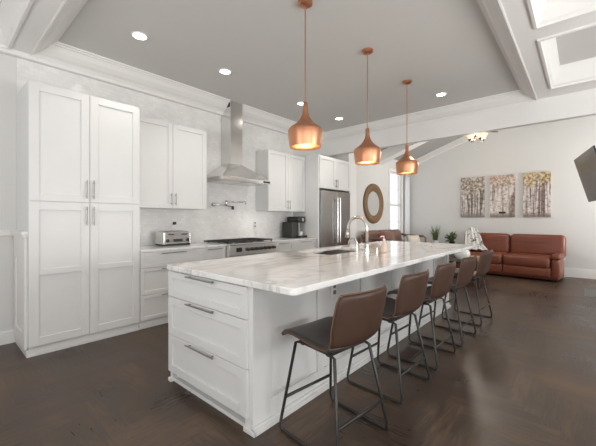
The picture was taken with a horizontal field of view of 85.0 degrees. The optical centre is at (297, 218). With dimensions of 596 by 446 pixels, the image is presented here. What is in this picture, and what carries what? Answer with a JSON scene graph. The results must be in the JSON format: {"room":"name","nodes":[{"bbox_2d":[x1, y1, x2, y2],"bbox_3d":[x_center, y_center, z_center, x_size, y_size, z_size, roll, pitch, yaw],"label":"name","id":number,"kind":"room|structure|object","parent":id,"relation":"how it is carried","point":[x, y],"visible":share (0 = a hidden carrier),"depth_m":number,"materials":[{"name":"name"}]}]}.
{"room":"kitchen","nodes":[
{"label":"kitchen","id":0,"kind":"room"},
{"bbox_2d":[10,0,63,53],"bbox_3d":[-1.403,-2.025,2.067,3.855,0.610,0.160,0,0,41],"label":"ceiling beam","id":1,"kind":"structure","parent":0,"point":[41,13],"depth_m":2.88,"materials":[{"name":"paint"}]},
{"bbox_2d":[0,53,319,330],"bbox_3d":[-2.281,-0.530,4.194,0.120,3.600,8.700,0,0,41],"label":"wall","id":2,"kind":"structure","parent":0,"point":[7,63],"depth_m":3.31,"materials":[{"name":"paint"}]},
{"bbox_2d":[0,230,11,235],"bbox_3d":[-3.967,0.142,2.154,0.034,0.055,3.210,0,0,41],"label":"chair rail","id":3,"kind":"object","parent":2,"relation":"attached to","point":[2,232],"depth_m":3.29,"materials":[{"name":"paint"}]},
{"bbox_2d":[0,328,14,344],"bbox_3d":[-3.973,1.200,2.159,0.018,0.140,3.210,0,0,41],"label":"baseboard","id":4,"kind":"structure","parent":2,"relation":"attached to","point":[6,336],"depth_m":3.31,"materials":[{"name":"paint"}]},
{"bbox_2d":[0,0,33,49],"bbox_3d":[-2.833,-1.826,2.150,1.595,0.248,1.600,0,0,41],"label":"trim","id":5,"kind":"structure","parent":2,"relation":"attached to","point":[13,13],"depth_m":2.91,"materials":[{"name":"paint"}]},
{"bbox_2d":[16,58,292,245],"bbox_3d":[-1.513,-0.450,4.970,0.012,2.440,4.260,0,0,41],"label":"wall tile","id":6,"kind":"structure","parent":2,"relation":"attached to","point":[218,221],"depth_m":5.01,"materials":[{"name":"tile"}]},
{"bbox_2d":[171,219,175,226],"bbox_3d":[-1.765,0.055,4.645,0.038,0.120,0.076,0,0,41],"label":"wall outlet","id":7,"kind":"object","parent":6,"relation":"attached to","point":[173,221],"visible":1,"depth_m":4.64,"materials":[{"name":"white plastic"}]},
{"bbox_2d":[211,200,245,209],"bbox_3d":[-1.120,-0.233,5.340,0.062,0.155,0.666,0,0,44],"label":"pot filler","id":8,"kind":"object","parent":6,"relation":"attached to","point":[213,204],"visible":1,"depth_m":5.29,"materials":[{"name":"silver metal"}]},
{"bbox_2d":[0,47,322,143],"bbox_3d":[-2.241,-2.000,4.092,0.075,0.660,8.400,0,0,41],"label":"trim","id":9,"kind":"structure","parent":2,"relation":"attached to","point":[14,53],"depth_m":4.01,"materials":[{"name":"paint"}]},
{"bbox_2d":[139,116,206,209],"bbox_3d":[-1.772,-0.703,4.389,0.362,1.125,1.055,0,0,41],"label":"upper cabinet","id":10,"kind":"object","parent":2,"relation":"attached to","point":[173,157],"visible":0.8,"depth_m":4.31,"materials":[{"name":"paint"}]},
{"bbox_2d":[207,100,269,185],"bbox_3d":[-0.966,-1.216,5.172,0.543,1.304,0.955,0,0,41],"label":"range hood","id":11,"kind":"object","parent":2,"relation":"attached to","point":[231,171],"visible":0.89,"depth_m":5.15,"materials":[{"name":"metal"}]},
{"bbox_2d":[256,149,304,211],"bbox_3d":[-0.296,-0.672,6.074,0.362,1.065,0.985,0,0,41],"label":"upper cabinet","id":12,"kind":"object","parent":2,"relation":"attached to","point":[285,192],"visible":0.99,"depth_m":5.85,"materials":[{"name":"paint"}]},
{"bbox_2d":[30,0,537,141],"bbox_3d":[0.337,-1.790,4.053,3.855,0.160,5.120,0,0,41],"label":"trim","id":13,"kind":"structure","parent":2,"relation":"attached to","point":[48,47],"depth_m":4.14,"materials":[{"name":"paint"}]},
{"bbox_2d":[58,0,519,131],"bbox_3d":[0.337,-1.920,4.053,3.855,0.100,5.120,0,0,41],"label":"ceiling","id":14,"kind":"structure","parent":0,"point":[450,47],"depth_m":3.57,"materials":[{"name":"grey paint"}]},
{"bbox_2d":[130,31,148,40],"bbox_3d":[-1.614,-1.864,3.316,0.170,0.010,0.170,0,0,41],"label":"recessed light","id":15,"kind":"object","parent":14,"relation":"in","point":[138,35],"visible":1,"depth_m":3.31,"materials":[{"name":"paint"}]},
{"bbox_2d":[218,68,231,74],"bbox_3d":[-0.923,-1.864,4.120,0.170,0.010,0.170,0,0,41],"label":"recessed light","id":16,"kind":"object","parent":14,"relation":"in","point":[224,71],"visible":1,"depth_m":4.11,"materials":[{"name":"white plastic"}]},
{"bbox_2d":[288,0,321,150],"bbox_3d":[0.062,-1.242,2.798,0.296,1.254,0.296,0,0,41],"label":"pendant lamp","id":17,"kind":"object","parent":14,"relation":"hanging from","point":[304,135],"visible":1,"depth_m":2.72,"materials":[{"name":"orange metal"}]},
{"bbox_2d":[354,47,380,164],"bbox_3d":[0.770,-1.242,3.604,0.296,1.254,0.296,0,0,41],"label":"pendant lamp","id":18,"kind":"object","parent":14,"relation":"hanging from","point":[367,153],"visible":1,"depth_m":3.53,"materials":[{"name":"brown metal"}]},
{"bbox_2d":[396,79,418,174],"bbox_3d":[1.480,-1.242,4.414,0.296,1.254,0.296,0,0,41],"label":"pendant lamp","id":19,"kind":"object","parent":14,"relation":"hanging from","point":[407,165],"visible":1,"depth_m":4.33,"materials":[{"name":"brown metal"}]},
{"bbox_2d":[435,92,446,96],"bbox_3d":[2.145,-1.864,4.875,0.170,0.010,0.170,0,0,41],"label":"recessed light","id":20,"kind":"object","parent":14,"relation":"in","point":[440,94],"visible":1,"depth_m":4.87,"materials":[{"name":"white plastic"}]},
{"bbox_2d":[0,267,595,445],"bbox_3d":[1.749,1.320,2.921,7.820,0.100,12.100,0,0,41],"label":"floor","id":21,"kind":"structure","parent":0,"point":[526,376],"depth_m":2.39,"materials":[{"name":"brown wood"}]},
{"bbox_2d":[10,80,139,357],"bbox_3d":[-2.360,-0.003,3.506,0.642,2.545,1.038,0,0,41],"label":"pantry cabinet","id":22,"kind":"object","parent":21,"relation":"on","point":[77,234],"visible":1,"depth_m":3.25,"materials":[{"name":"paint"}]},
{"bbox_2d":[139,248,201,329],"bbox_3d":[-1.753,0.828,4.202,0.638,0.884,0.800,0,0,41],"label":"base cabinet","id":23,"kind":"object","parent":21,"relation":"on","point":[154,295],"visible":0.52,"depth_m":3.86,"materials":[{"name":"paint"}]},
{"bbox_2d":[140,242,226,252],"bbox_3d":[-1.629,0.370,4.348,0.632,0.030,1.183,0,0,41],"label":"countertop","id":24,"kind":"structure","parent":23,"relation":"on","point":[148,248],"depth_m":4.20,"materials":[{"name":"stone"}]},
{"bbox_2d":[155,231,190,245],"bbox_3d":[-1.699,0.259,4.434,0.280,0.190,0.390,0,0,41],"label":"toaster","id":25,"kind":"object","parent":24,"relation":"on","point":[162,238],"visible":1,"depth_m":4.33,"materials":[{"name":"silver metal"}]},
{"bbox_2d":[202,246,225,260],"bbox_3d":[-1.362,0.828,4.645,0.642,0.884,0.380,0,0,41],"label":"base cabinet","id":26,"kind":"object","parent":21,"relation":"on","point":[211,253],"visible":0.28,"depth_m":4.46,"materials":[{"name":"paint"}]},
{"bbox_2d":[203,238,277,257],"bbox_3d":[-0.882,0.796,5.120,0.724,0.948,0.953,0,0,41],"label":"range","id":27,"kind":"object","parent":21,"relation":"on","point":[236,247],"visible":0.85,"depth_m":4.90,"materials":[{"name":"metal"}]},
{"bbox_2d":[206,240,269,244],"bbox_3d":[-0.908,0.360,5.142,0.595,0.010,0.933,0,0,41],"label":"cooktop","id":28,"kind":"object","parent":27,"relation":"in","point":[227,242],"depth_m":4.91,"materials":[{"name":"metal"}]},
{"bbox_2d":[276,241,292,251],"bbox_3d":[-0.449,0.828,5.687,0.642,0.884,0.458,0,0,41],"label":"base cabinet","id":29,"kind":"object","parent":21,"relation":"on","point":[282,246],"visible":0.19,"depth_m":5.52,"materials":[{"name":"paint"}]},
{"bbox_2d":[293,239,315,250],"bbox_3d":[-0.083,0.828,6.107,0.638,0.884,0.655,0,0,41],"label":"base cabinet","id":30,"kind":"object","parent":21,"relation":"on","point":[304,244],"visible":0.19,"depth_m":5.89,"materials":[{"name":"paint"}]},
{"bbox_2d":[268,237,316,241],"bbox_3d":[-0.237,0.370,5.936,0.632,0.030,1.116,0,0,41],"label":"countertop","id":31,"kind":"structure","parent":30,"relation":"on","point":[279,239],"depth_m":5.81,"materials":[{"name":"stone"}]},
{"bbox_2d":[282,217,306,237],"bbox_3d":[-0.064,0.155,6.239,0.340,0.400,0.360,0,0,41],"label":"coffee maker","id":32,"kind":"object","parent":31,"relation":"on","point":[291,228],"visible":1,"depth_m":6.15,"materials":[{"name":"black plastic"}]},
{"bbox_2d":[168,255,450,437],"bbox_3d":[0.582,0.833,3.609,1.022,0.875,3.774,0,0,41],"label":"kitchen island","id":33,"kind":"object","parent":21,"relation":"on","point":[227,347],"visible":0.57,"depth_m":2.18,"materials":[{"name":"paint"}]},
{"bbox_2d":[167,241,475,295],"bbox_3d":[0.713,0.375,3.514,1.350,0.038,3.775,0,0,41],"label":"island countertop","id":34,"kind":"structure","parent":33,"relation":"on","point":[297,272],"depth_m":2.49,"materials":[{"name":"stone"}]},
{"bbox_2d":[314,249,354,254],"bbox_3d":[0.438,0.487,3.685,0.464,0.214,0.864,0,0,41],"label":"undermount sink","id":35,"kind":"object","parent":34,"relation":"in","point":[330,252],"visible":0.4,"depth_m":3.85,"materials":[{"name":"metal"}]},
{"bbox_2d":[314,252,340,254],"bbox_3d":[0.438,0.494,3.685,0.464,0.199,0.864,0,0,41],"label":"basin","id":36,"kind":"object","parent":35,"relation":"in","point":[327,253],"depth_m":3.91,"materials":[{"name":"metal"}]},
{"bbox_2d":[348,238,358,252],"bbox_3d":[0.595,0.277,3.484,0.130,0.158,0.058,0,0,41],"label":"tap","id":37,"kind":"object","parent":34,"relation":"on","point":[357,245],"visible":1,"depth_m":3.44,"materials":[{"name":"silver metal"}]},
{"bbox_2d":[345,216,369,252],"bbox_3d":[0.620,0.160,3.488,0.302,0.392,0.123,0,0,41],"label":"kitchen faucet","id":38,"kind":"object","parent":34,"relation":"on","point":[366,246],"visible":0.99,"depth_m":3.43,"materials":[{"name":"silver metal"}]},
{"bbox_2d":[380,236,386,252],"bbox_3d":[0.915,0.268,3.471,0.059,0.176,0.073,0,0,41],"label":"soap bottle","id":39,"kind":"object","parent":34,"relation":"on","point":[383,245],"visible":0.98,"depth_m":3.46,"materials":[{"name":"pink plastic"}]},
{"bbox_2d":[330,285,336,296],"bbox_3d":[0.278,0.545,2.536,0.019,0.120,0.070,0,0,41],"label":"outlet","id":40,"kind":"object","parent":33,"relation":"attached to","point":[333,289],"depth_m":2.52,"materials":[{"name":"white plastic"}]},
{"bbox_2d":[293,154,349,247],"bbox_3d":[0.526,0.025,6.766,0.710,2.490,1.129,0,0,41],"label":"tall cabinet","id":41,"kind":"object","parent":21,"relation":"on","point":[321,172],"visible":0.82,"depth_m":6.31,"materials":[{"name":"paint"}]},
{"bbox_2d":[279,284,388,445],"bbox_3d":[0.227,0.824,1.942,0.479,0.889,0.531,0,0,-43],"label":"bar stool","id":42,"kind":"object","parent":21,"relation":"on","point":[357,317],"visible":1,"depth_m":1.79,"materials":[{"name":"leather"}]},
{"bbox_2d":[319,189,349,247],"bbox_3d":[0.557,0.350,6.745,0.706,1.840,1.030,0,0,41],"label":"refrigerator","id":43,"kind":"object","parent":21,"relation":"on","point":[334,207],"visible":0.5,"depth_m":6.48,"materials":[{"name":"silver metal"}]},
{"bbox_2d":[347,269,429,403],"bbox_3d":[0.720,0.824,2.526,0.531,0.889,0.479,0,0,44],"label":"bar stool","id":44,"kind":"object","parent":21,"relation":"on","point":[412,288],"visible":0.68,"depth_m":2.33,"materials":[{"name":"brown leather"}]},
{"bbox_2d":[358,229,426,243],"bbox_3d":[2.281,0.767,7.708,0.870,1.007,1.923,0,0,41],"label":"sofa","id":45,"kind":"object","parent":21,"relation":"on","point":[392,234],"visible":0.18,"depth_m":7.73,"materials":[{"name":"leather"}]},
{"bbox_2d":[363,230,379,241],"bbox_3d":[1.710,0.527,7.446,0.239,0.527,0.565,0,0,41],"label":"cushion","id":46,"kind":"object","parent":45,"relation":"on","point":[373,233],"depth_m":7.31,"materials":[{"name":"brown leather"}]},
{"bbox_2d":[378,232,386,240],"bbox_3d":[1.885,0.525,7.203,0.167,0.455,0.440,0,0,30],"label":"throw cushion","id":47,"kind":"object","parent":45,"relation":"on","point":[383,233],"visible":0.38,"depth_m":7.07,"materials":[{"name":"red fabric"}]},
{"bbox_2d":[378,230,391,238],"bbox_3d":[2.088,0.527,7.877,0.239,0.527,0.565,0,0,41],"label":"cushion","id":48,"kind":"object","parent":45,"relation":"on","point":[388,233],"depth_m":7.86,"materials":[{"name":"brown leather"}]},
{"bbox_2d":[390,229,401,240],"bbox_3d":[2.466,0.527,8.308,0.239,0.527,0.565,0,0,41],"label":"cushion","id":49,"kind":"object","parent":45,"relation":"on","point":[395,233],"depth_m":8.20,"materials":[{"name":"brown leather"}]},
{"bbox_2d":[406,235,419,241],"bbox_3d":[2.883,0.570,8.084,0.440,0.344,0.187,0,0,-29],"label":"throw cushion","id":50,"kind":"object","parent":45,"relation":"on","point":[410,238],"visible":0.5,"depth_m":8.03,"materials":[{"name":"beige fabric"}]},
{"bbox_2d":[395,346,421,360],"bbox_3d":[1.035,1.267,3.055,0.150,0.006,0.320,0,0,41],"label":"floor vent","id":51,"kind":"object","parent":21,"relation":"in","point":[409,353],"visible":0.8,"depth_m":3.06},
{"bbox_2d":[400,347,418,359],"bbox_3d":[1.035,1.267,3.055,0.122,0.004,0.292,0,0,41],"label":"grille","id":52,"kind":"object","parent":51,"relation":"attached to","point":[409,353],"depth_m":3.06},
{"bbox_2d":[387,260,455,370],"bbox_3d":[1.165,0.824,3.020,0.531,0.889,0.479,0,0,43],"label":"bar stool","id":53,"kind":"object","parent":21,"relation":"on","point":[444,273],"visible":0.71,"depth_m":2.82,"materials":[{"name":"brown leather"}]},
{"bbox_2d":[417,255,476,346],"bbox_3d":[1.629,0.824,3.518,0.531,0.889,0.479,0,0,43],"label":"bar stool","id":54,"kind":"object","parent":21,"relation":"on","point":[467,266],"visible":0.72,"depth_m":3.32,"materials":[{"name":"brown leather"}]},
{"bbox_2d":[441,249,492,325],"bbox_3d":[2.169,0.824,4.135,0.531,0.889,0.479,0,0,44],"label":"bar stool","id":55,"kind":"object","parent":21,"relation":"on","point":[485,258],"visible":0.66,"depth_m":3.93,"materials":[{"name":"brown leather"}]},
{"bbox_2d":[449,257,485,285],"bbox_3d":[3.246,1.050,6.662,1.000,0.440,0.600,0,0,41],"label":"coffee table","id":56,"kind":"object","parent":21,"relation":"on","point":[451,260],"visible":0.09,"depth_m":6.42,"materials":[{"name":"brown wood"}]},
{"bbox_2d":[454,250,469,259],"bbox_3d":[3.304,0.707,6.546,0.300,0.244,0.300,0,0,41],"label":"round vase","id":57,"kind":"object","parent":56,"relation":"on","point":[463,254],"visible":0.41,"depth_m":6.43,"materials":[{"name":"white ceramic"}]},
{"bbox_2d":[456,233,565,281],"bbox_3d":[4.764,0.805,7.406,0.844,0.930,2.020,0,0,-44],"label":"leather sofa","id":58,"kind":"object","parent":21,"relation":"on","point":[537,256],"visible":0.66,"depth_m":7.05,"materials":[{"name":"brown leather"}]},
{"bbox_2d":[465,227,487,249],"bbox_3d":[4.338,0.461,7.877,0.604,0.539,0.705,0,0,41],"label":"throw blanket","id":59,"kind":"object","parent":58,"relation":"on","point":[472,235],"visible":0.81,"depth_m":8.01,"materials":[{"name":"white fabric"}]},
{"bbox_2d":[464,233,510,253],"bbox_3d":[4.625,0.586,7.975,0.224,0.491,1.007,0,0,-44],"label":"cushion","id":60,"kind":"object","parent":58,"relation":"on","point":[499,242],"depth_m":7.73,"materials":[{"name":"orange leather"}]},
{"bbox_2d":[470,250,507,263],"bbox_3d":[4.400,0.890,7.639,0.640,0.240,0.834,0,0,-44],"label":"seat cushion","id":61,"kind":"object","parent":58,"relation":"on","point":[498,255],"depth_m":7.28,"materials":[{"name":"orange leather"}]},
{"bbox_2d":[503,253,550,267],"bbox_3d":[4.981,0.890,7.033,0.640,0.240,0.834,0,0,-44],"label":"seat cushion","id":62,"kind":"object","parent":58,"relation":"on","point":[510,260],"depth_m":6.86,"materials":[{"name":"orange leather"}]},
{"bbox_2d":[510,234,565,255],"bbox_3d":[5.326,0.586,7.243,0.224,0.491,1.007,0,0,-44],"label":"cushion","id":63,"kind":"object","parent":58,"relation":"on","point":[543,244],"depth_m":7.16,"materials":[{"name":"orange leather"}]},
{"bbox_2d":[584,288,595,297],"bbox_3d":[5.139,1.267,5.469,0.480,0.006,0.800,0,0,41],"label":"floor vent","id":64,"kind":"object","parent":21,"relation":"in","point":[588,292],"visible":1,"depth_m":5.56,"materials":[{"name":"white metal"}]},
{"bbox_2d":[586,289,595,296],"bbox_3d":[5.139,1.267,5.469,0.452,0.004,0.772,0,0,41],"label":"grille","id":65,"kind":"object","parent":64,"relation":"attached to","point":[589,292],"depth_m":5.53,"materials":[{"name":"white metal"}]},
{"bbox_3d":[3.748,0.978,8.517,0.910,0.585,0.650,0,0,41],"label":"side table","id":66,"kind":"object","parent":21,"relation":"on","visible":0},
{"bbox_2d":[429,226,440,242],"bbox_3d":[3.603,0.413,8.508,0.295,0.542,0.292,0,0,-10],"label":"potted plant","id":67,"kind":"object","parent":66,"relation":"on","point":[435,235],"visible":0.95,"depth_m":8.47,"materials":[{"name":"green plant"}]},
{"bbox_2d":[445,231,456,243],"bbox_3d":[3.890,0.490,8.273,0.327,0.388,0.361,0,0,41],"label":"potted plant","id":68,"kind":"object","parent":66,"relation":"on","point":[451,236],"visible":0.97,"depth_m":8.22,"materials":[{"name":"green plant"}]},
{"bbox_2d":[0,0,595,64],"bbox_3d":[0.905,-2.000,1.939,7.495,0.100,6.710,0,0,41],"label":"ceiling","id":69,"kind":"structure","parent":0,"point":[579,45],"depth_m":3.65,"materials":[{"name":"grey paint"}]},
{"bbox_2d":[527,0,595,29],"bbox_3d":[2.205,-1.826,1.841,1.550,0.248,1.555,0,0,41],"label":"trim","id":70,"kind":"structure","parent":69,"relation":"attached to","point":[543,13],"depth_m":2.76,"materials":[{"name":"paint"}]},
{"bbox_2d":[537,23,595,88],"bbox_3d":[3.390,-1.826,3.192,1.550,0.248,1.550,0,0,41],"label":"trim","id":71,"kind":"structure","parent":69,"relation":"attached to","point":[582,71],"depth_m":3.98,"materials":[{"name":"paint"}]},
{"bbox_2d":[329,153,356,243],"bbox_3d":[0.924,-0.230,7.381,0.740,3.000,0.320,0,0,41],"label":"wall column","id":72,"kind":"structure","parent":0,"point":[349,157],"depth_m":7.16,"materials":[{"name":"paint"}]},
{"bbox_2d":[357,159,407,241],"bbox_3d":[2.225,-0.280,8.501,0.120,3.100,3.080,0,0,41],"label":"wall","id":73,"kind":"structure","parent":0,"point":[377,174],"depth_m":8.10,"materials":[{"name":"paint"}]},
{"bbox_2d":[363,184,383,223],"bbox_3d":[1.859,-0.375,7.945,0.061,0.980,0.980,0,0,41],"label":"round mirror","id":74,"kind":"object","parent":73,"relation":"attached to","point":[373,203],"visible":1,"depth_m":7.91,"materials":[{"name":"brown wood"}]},
{"bbox_2d":[388,168,404,239],"bbox_3d":[2.682,-0.388,8.939,0.130,1.935,0.930,0,0,41],"label":"window","id":75,"kind":"structure","parent":73,"relation":"in","point":[389,169],"depth_m":9.10,"materials":[{"name":"paint"}]},
{"bbox_2d":[404,175,409,241],"bbox_3d":[3.123,-0.005,9.370,0.084,2.470,0.350,0,0,41],"label":"curtain","id":76,"kind":"object","parent":73,"relation":"hanging from","point":[406,178],"visible":0.73,"depth_m":9.32,"materials":[{"name":"white fabric"}]},
{"bbox_2d":[381,135,464,159],"bbox_3d":[4.546,-2.191,6.188,7.920,1.663,3.500,0,0,41],"label":"ceiling","id":77,"kind":"structure","parent":0,"point":[429,146],"depth_m":8.66,"materials":[{"name":"grey paint"}]},
{"bbox_2d":[379,141,427,164],"bbox_3d":[4.711,-2.151,5.884,7.070,1.543,0.260,0,0,41],"label":"beam","id":78,"kind":"structure","parent":77,"relation":"attached to","point":[389,153],"depth_m":7.86,"materials":[{"name":"paint"}]},
{"bbox_2d":[458,131,497,148],"bbox_3d":[3.626,-1.933,6.521,1.281,1.055,1.324,0,0,41],"label":"ceiling fan","id":79,"kind":"object","parent":77,"relation":"hanging from","point":[481,136],"visible":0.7,"depth_m":6.51,"materials":[{"name":"brown wood"}]},
{"bbox_2d":[320,88,595,156],"bbox_3d":[3.394,-1.860,4.798,7.620,0.940,0.110,0,0,41],"label":"beam","id":80,"kind":"structure","parent":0,"point":[579,104],"depth_m":5.17,"materials":[{"name":"paint"}]},
{"bbox_2d":[408,115,595,269],"bbox_3d":[5.880,-0.831,7.293,7.170,4.203,0.120,0,0,41],"label":"wall","id":81,"kind":"structure","parent":0,"point":[435,190],"depth_m":7.76,"materials":[{"name":"paint"}]},
{"bbox_2d":[416,136,467,162],"bbox_3d":[5.871,-2.196,7.207,7.070,1.453,0.040,0,0,41],"label":"trim","id":82,"kind":"structure","parent":81,"relation":"attached to","point":[460,140],"depth_m":8.87,"materials":[{"name":"paint"}]},
{"bbox_2d":[461,176,484,216],"bbox_3d":[4.503,-0.560,8.392,0.550,1.030,0.039,0,0,41],"label":"print","id":83,"kind":"object","parent":81,"relation":"attached to","point":[472,188],"visible":1,"depth_m":8.36,"materials":[{"name":"multicoloured paper"}]},
{"bbox_2d":[490,174,514,216],"bbox_3d":[4.999,-0.560,7.957,0.520,1.030,0.040,0,0,41],"label":"print","id":84,"kind":"object","parent":81,"relation":"attached to","point":[502,187],"visible":1,"depth_m":7.94,"materials":[{"name":"multicoloured paper"}]},
{"bbox_2d":[523,171,550,216],"bbox_3d":[5.511,-0.560,7.509,0.520,1.030,0.039,0,0,41],"label":"print","id":85,"kind":"object","parent":81,"relation":"attached to","point":[537,185],"visible":1,"depth_m":7.48,"materials":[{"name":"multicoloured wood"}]},
{"bbox_2d":[564,267,595,278],"bbox_3d":[5.872,1.170,7.208,7.070,0.200,0.018,0,0,41],"label":"baseboard","id":86,"kind":"structure","parent":81,"relation":"attached to","point":[568,272],"depth_m":7.01,"materials":[{"name":"paint"}]},
{"bbox_2d":[500,0,551,98],"bbox_3d":[0.746,-2.025,1.474,0.160,0.610,8.400,0,0,41],"label":"beam","id":87,"kind":"structure","parent":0,"point":[517,12],"depth_m":3.17,"materials":[{"name":"paint"}]},
{"bbox_2d":[535,11,595,96],"bbox_3d":[0.624,-2.025,1.581,7.545,0.610,8.400,0,0,41],"label":"beams","id":88,"kind":"structure","parent":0,"point":[590,18],"depth_m":2.97,"materials":[{"name":"paint"}]},
{"bbox_3d":[5.930,-0.680,3.944,2.680,3.900,1.050,0,0,41],"label":"wall","id":89,"kind":"structure","parent":0,"visible":0},
{"bbox_2d":[574,145,595,201],"bbox_3d":[4.722,-0.663,4.982,0.562,0.743,1.320,0,0,31],"label":"television","id":90,"kind":"object","parent":89,"relation":"attached to","point":[585,164],"visible":1,"depth_m":5.16,"materials":[{"name":"black plastic"}]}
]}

